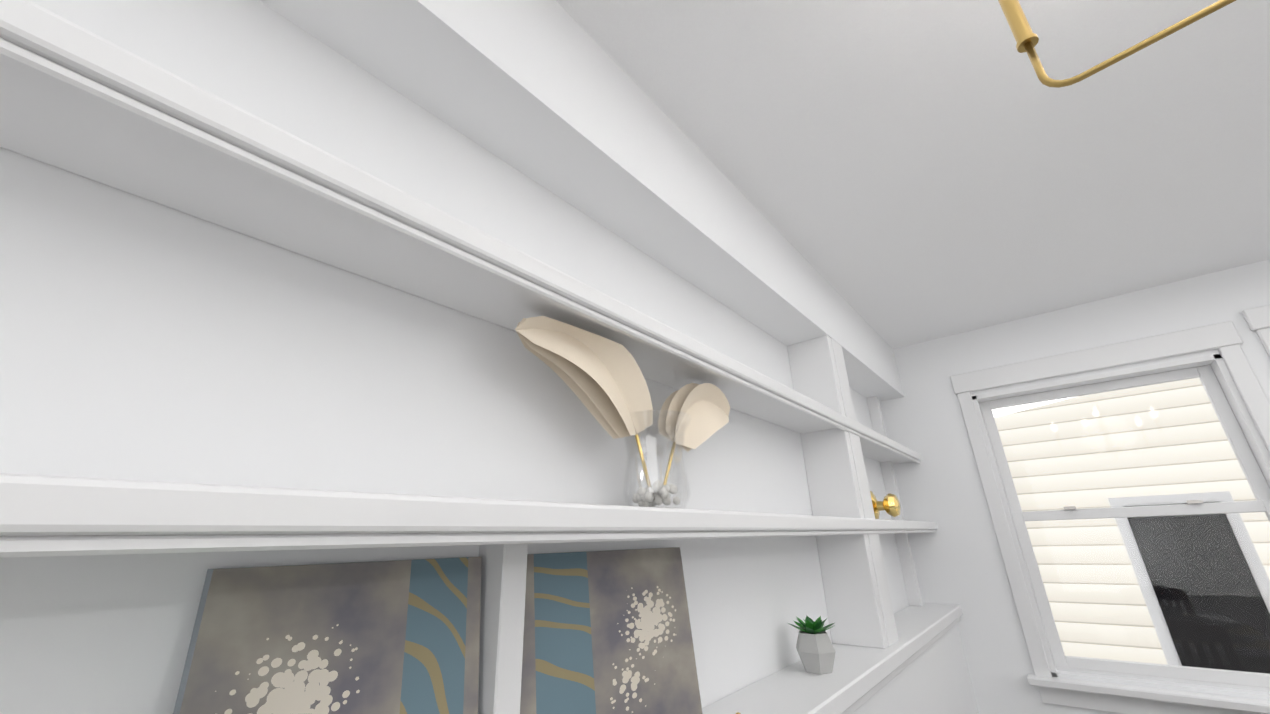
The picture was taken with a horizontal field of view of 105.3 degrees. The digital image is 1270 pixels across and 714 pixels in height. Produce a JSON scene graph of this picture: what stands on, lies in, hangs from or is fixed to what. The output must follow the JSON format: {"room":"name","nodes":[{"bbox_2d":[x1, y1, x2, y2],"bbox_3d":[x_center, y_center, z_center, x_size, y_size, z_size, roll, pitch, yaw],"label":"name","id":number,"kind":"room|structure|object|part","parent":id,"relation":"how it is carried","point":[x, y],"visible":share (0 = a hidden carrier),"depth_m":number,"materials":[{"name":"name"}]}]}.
{"room":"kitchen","nodes":[
{"label":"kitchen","id":0,"kind":"room"},
{"bbox_2d":[0,0,978,713],"bbox_3d":[-1.078,0.195,-0.150,0.605,2.306,7.150,-18,-26,36],"label":"wall","id":1,"kind":"structure","parent":0,"point":[144,338],"depth_m":0.59,"materials":[{"name":"white paint"}]},
{"bbox_2d":[0,0,921,463],"bbox_3d":[-0.870,-0.363,-0.035,0.167,0.047,6.998,-18,-26,36],"label":"shelf","id":2,"kind":"object","parent":1,"relation":"attached to","point":[74,98],"visible":0.88,"depth_m":0.50,"materials":[{"name":"white paint"}]},
{"bbox_2d":[0,473,937,557],"bbox_3d":[-0.861,-0.059,-0.151,0.167,0.047,6.998,-18,-26,36],"label":"shelf","id":3,"kind":"object","parent":1,"relation":"attached to","point":[43,515],"visible":1,"depth_m":0.40,"materials":[{"name":"white paint"}]},
{"bbox_2d":[515,316,729,508],"bbox_3d":[0.015,0.141,0.892,0.148,0.272,0.612,-18,-26,36],"label":"vase","id":4,"kind":"object","parent":3,"relation":"on","point":[602,378],"visible":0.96,"depth_m":0.85,"materials":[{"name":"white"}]},
{"bbox_2d":[870,491,899,518],"bbox_3d":[1.041,0.618,2.017,0.108,0.124,0.124,-18,-26,36],"label":"ornament","id":5,"kind":"object","parent":3,"relation":"on","point":[889,504],"visible":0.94,"depth_m":1.99,"materials":[{"name":"gold metal"}]},
{"bbox_2d":[702,603,962,713],"bbox_3d":[-0.843,0.281,-0.286,0.185,0.065,7.000,-18,-26,36],"label":"shelf","id":6,"kind":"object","parent":1,"relation":"attached to","point":[855,679],"depth_m":1.16,"materials":[{"name":"white paint"}]},
{"bbox_2d":[173,557,481,713],"bbox_3d":[-0.291,0.370,0.497,0.052,0.295,0.285,-18,-26,36],"label":"canvas art","id":7,"kind":"object","parent":6,"relation":"on","point":[389,637],"visible":1,"depth_m":0.50,"materials":[{"name":"grey"}]},
{"bbox_2d":[520,547,701,713],"bbox_3d":[-0.031,0.473,0.789,0.052,0.295,0.405,-18,-26,36],"label":"canvas art","id":8,"kind":"object","parent":6,"relation":"on","point":[607,632],"visible":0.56,"depth_m":0.77,"materials":[{"name":"grey"}]},
{"bbox_2d":[788,616,835,673],"bbox_3d":[0.449,0.714,1.208,0.118,0.116,0.120,-18,-26,36],"label":"succulent","id":9,"kind":"object","parent":6,"relation":"on","point":[815,649],"visible":1,"depth_m":1.18,"materials":[{"name":"white ceramic"}]},
{"bbox_2d":[556,0,1269,348],"bbox_3d":[0.644,-1.474,-0.954,5.030,0.140,7.350,-18,-26,36],"label":"ceiling","id":10,"kind":"structure","parent":0,"point":[900,173],"depth_m":1.25,"materials":[{"name":"white paint"}]},
{"bbox_2d":[259,0,903,400],"bbox_3d":[-0.887,-0.792,0.134,0.155,0.271,7.000,-18,-26,36],"label":"beam","id":11,"kind":"structure","parent":10,"relation":"attached to","point":[553,98],"depth_m":0.94,"materials":[{"name":"white paint"}]},
{"bbox_2d":[998,0,1235,87],"bbox_3d":[0.720,-0.591,0.493,0.592,0.480,0.435,-18,-26,36],"label":"chandelier","id":12,"kind":"object","parent":10,"relation":"hanging from","point":[1026,38],"visible":1,"depth_m":0.63,"materials":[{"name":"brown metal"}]},
{"bbox_2d":[879,259,1269,713],"bbox_3d":[2.965,0.578,1.177,5.030,2.306,0.160,-18,-26,36],"label":"wall","id":13,"kind":"structure","parent":0,"point":[957,558],"depth_m":2.20,"materials":[{"name":"white paint"}]},
{"bbox_2d":[950,321,1269,713],"bbox_3d":[2.008,0.640,1.958,0.981,1.385,0.210,-18,-26,36],"label":"window","id":14,"kind":"structure","parent":13,"relation":"in","point":[1233,370],"depth_m":1.96,"materials":[{"name":"white paint"}]},
{"bbox_3d":[2.028,0.653,1.978,0.785,1.130,0.080,-18,-26,36],"label":"back window sashes","id":15,"kind":"part","parent":14,"relation":"part of","materials":[{"name":"white wood"}]},
{"bbox_2d":[1241,305,1269,356],"bbox_3d":[2.792,0.712,1.260,0.970,2.125,0.174,-18,-26,36],"label":"door frame","id":16,"kind":"structure","parent":13,"relation":"attached to","point":[1257,319],"depth_m":1.83,"materials":[{"name":"white paint"}]},
{"label":"outside","id":17,"kind":"structure","parent":0,"visible":0},
{"bbox_2d":[992,378,1269,673],"bbox_3d":[2.797,0.911,2.870,4.400,3.900,0.080,-18,-26,36],"label":"neighboring building exterior","id":18,"kind":"structure","parent":17,"point":[1234,525],"depth_m":2.77,"materials":[{"name":"white paint"}]}
]}

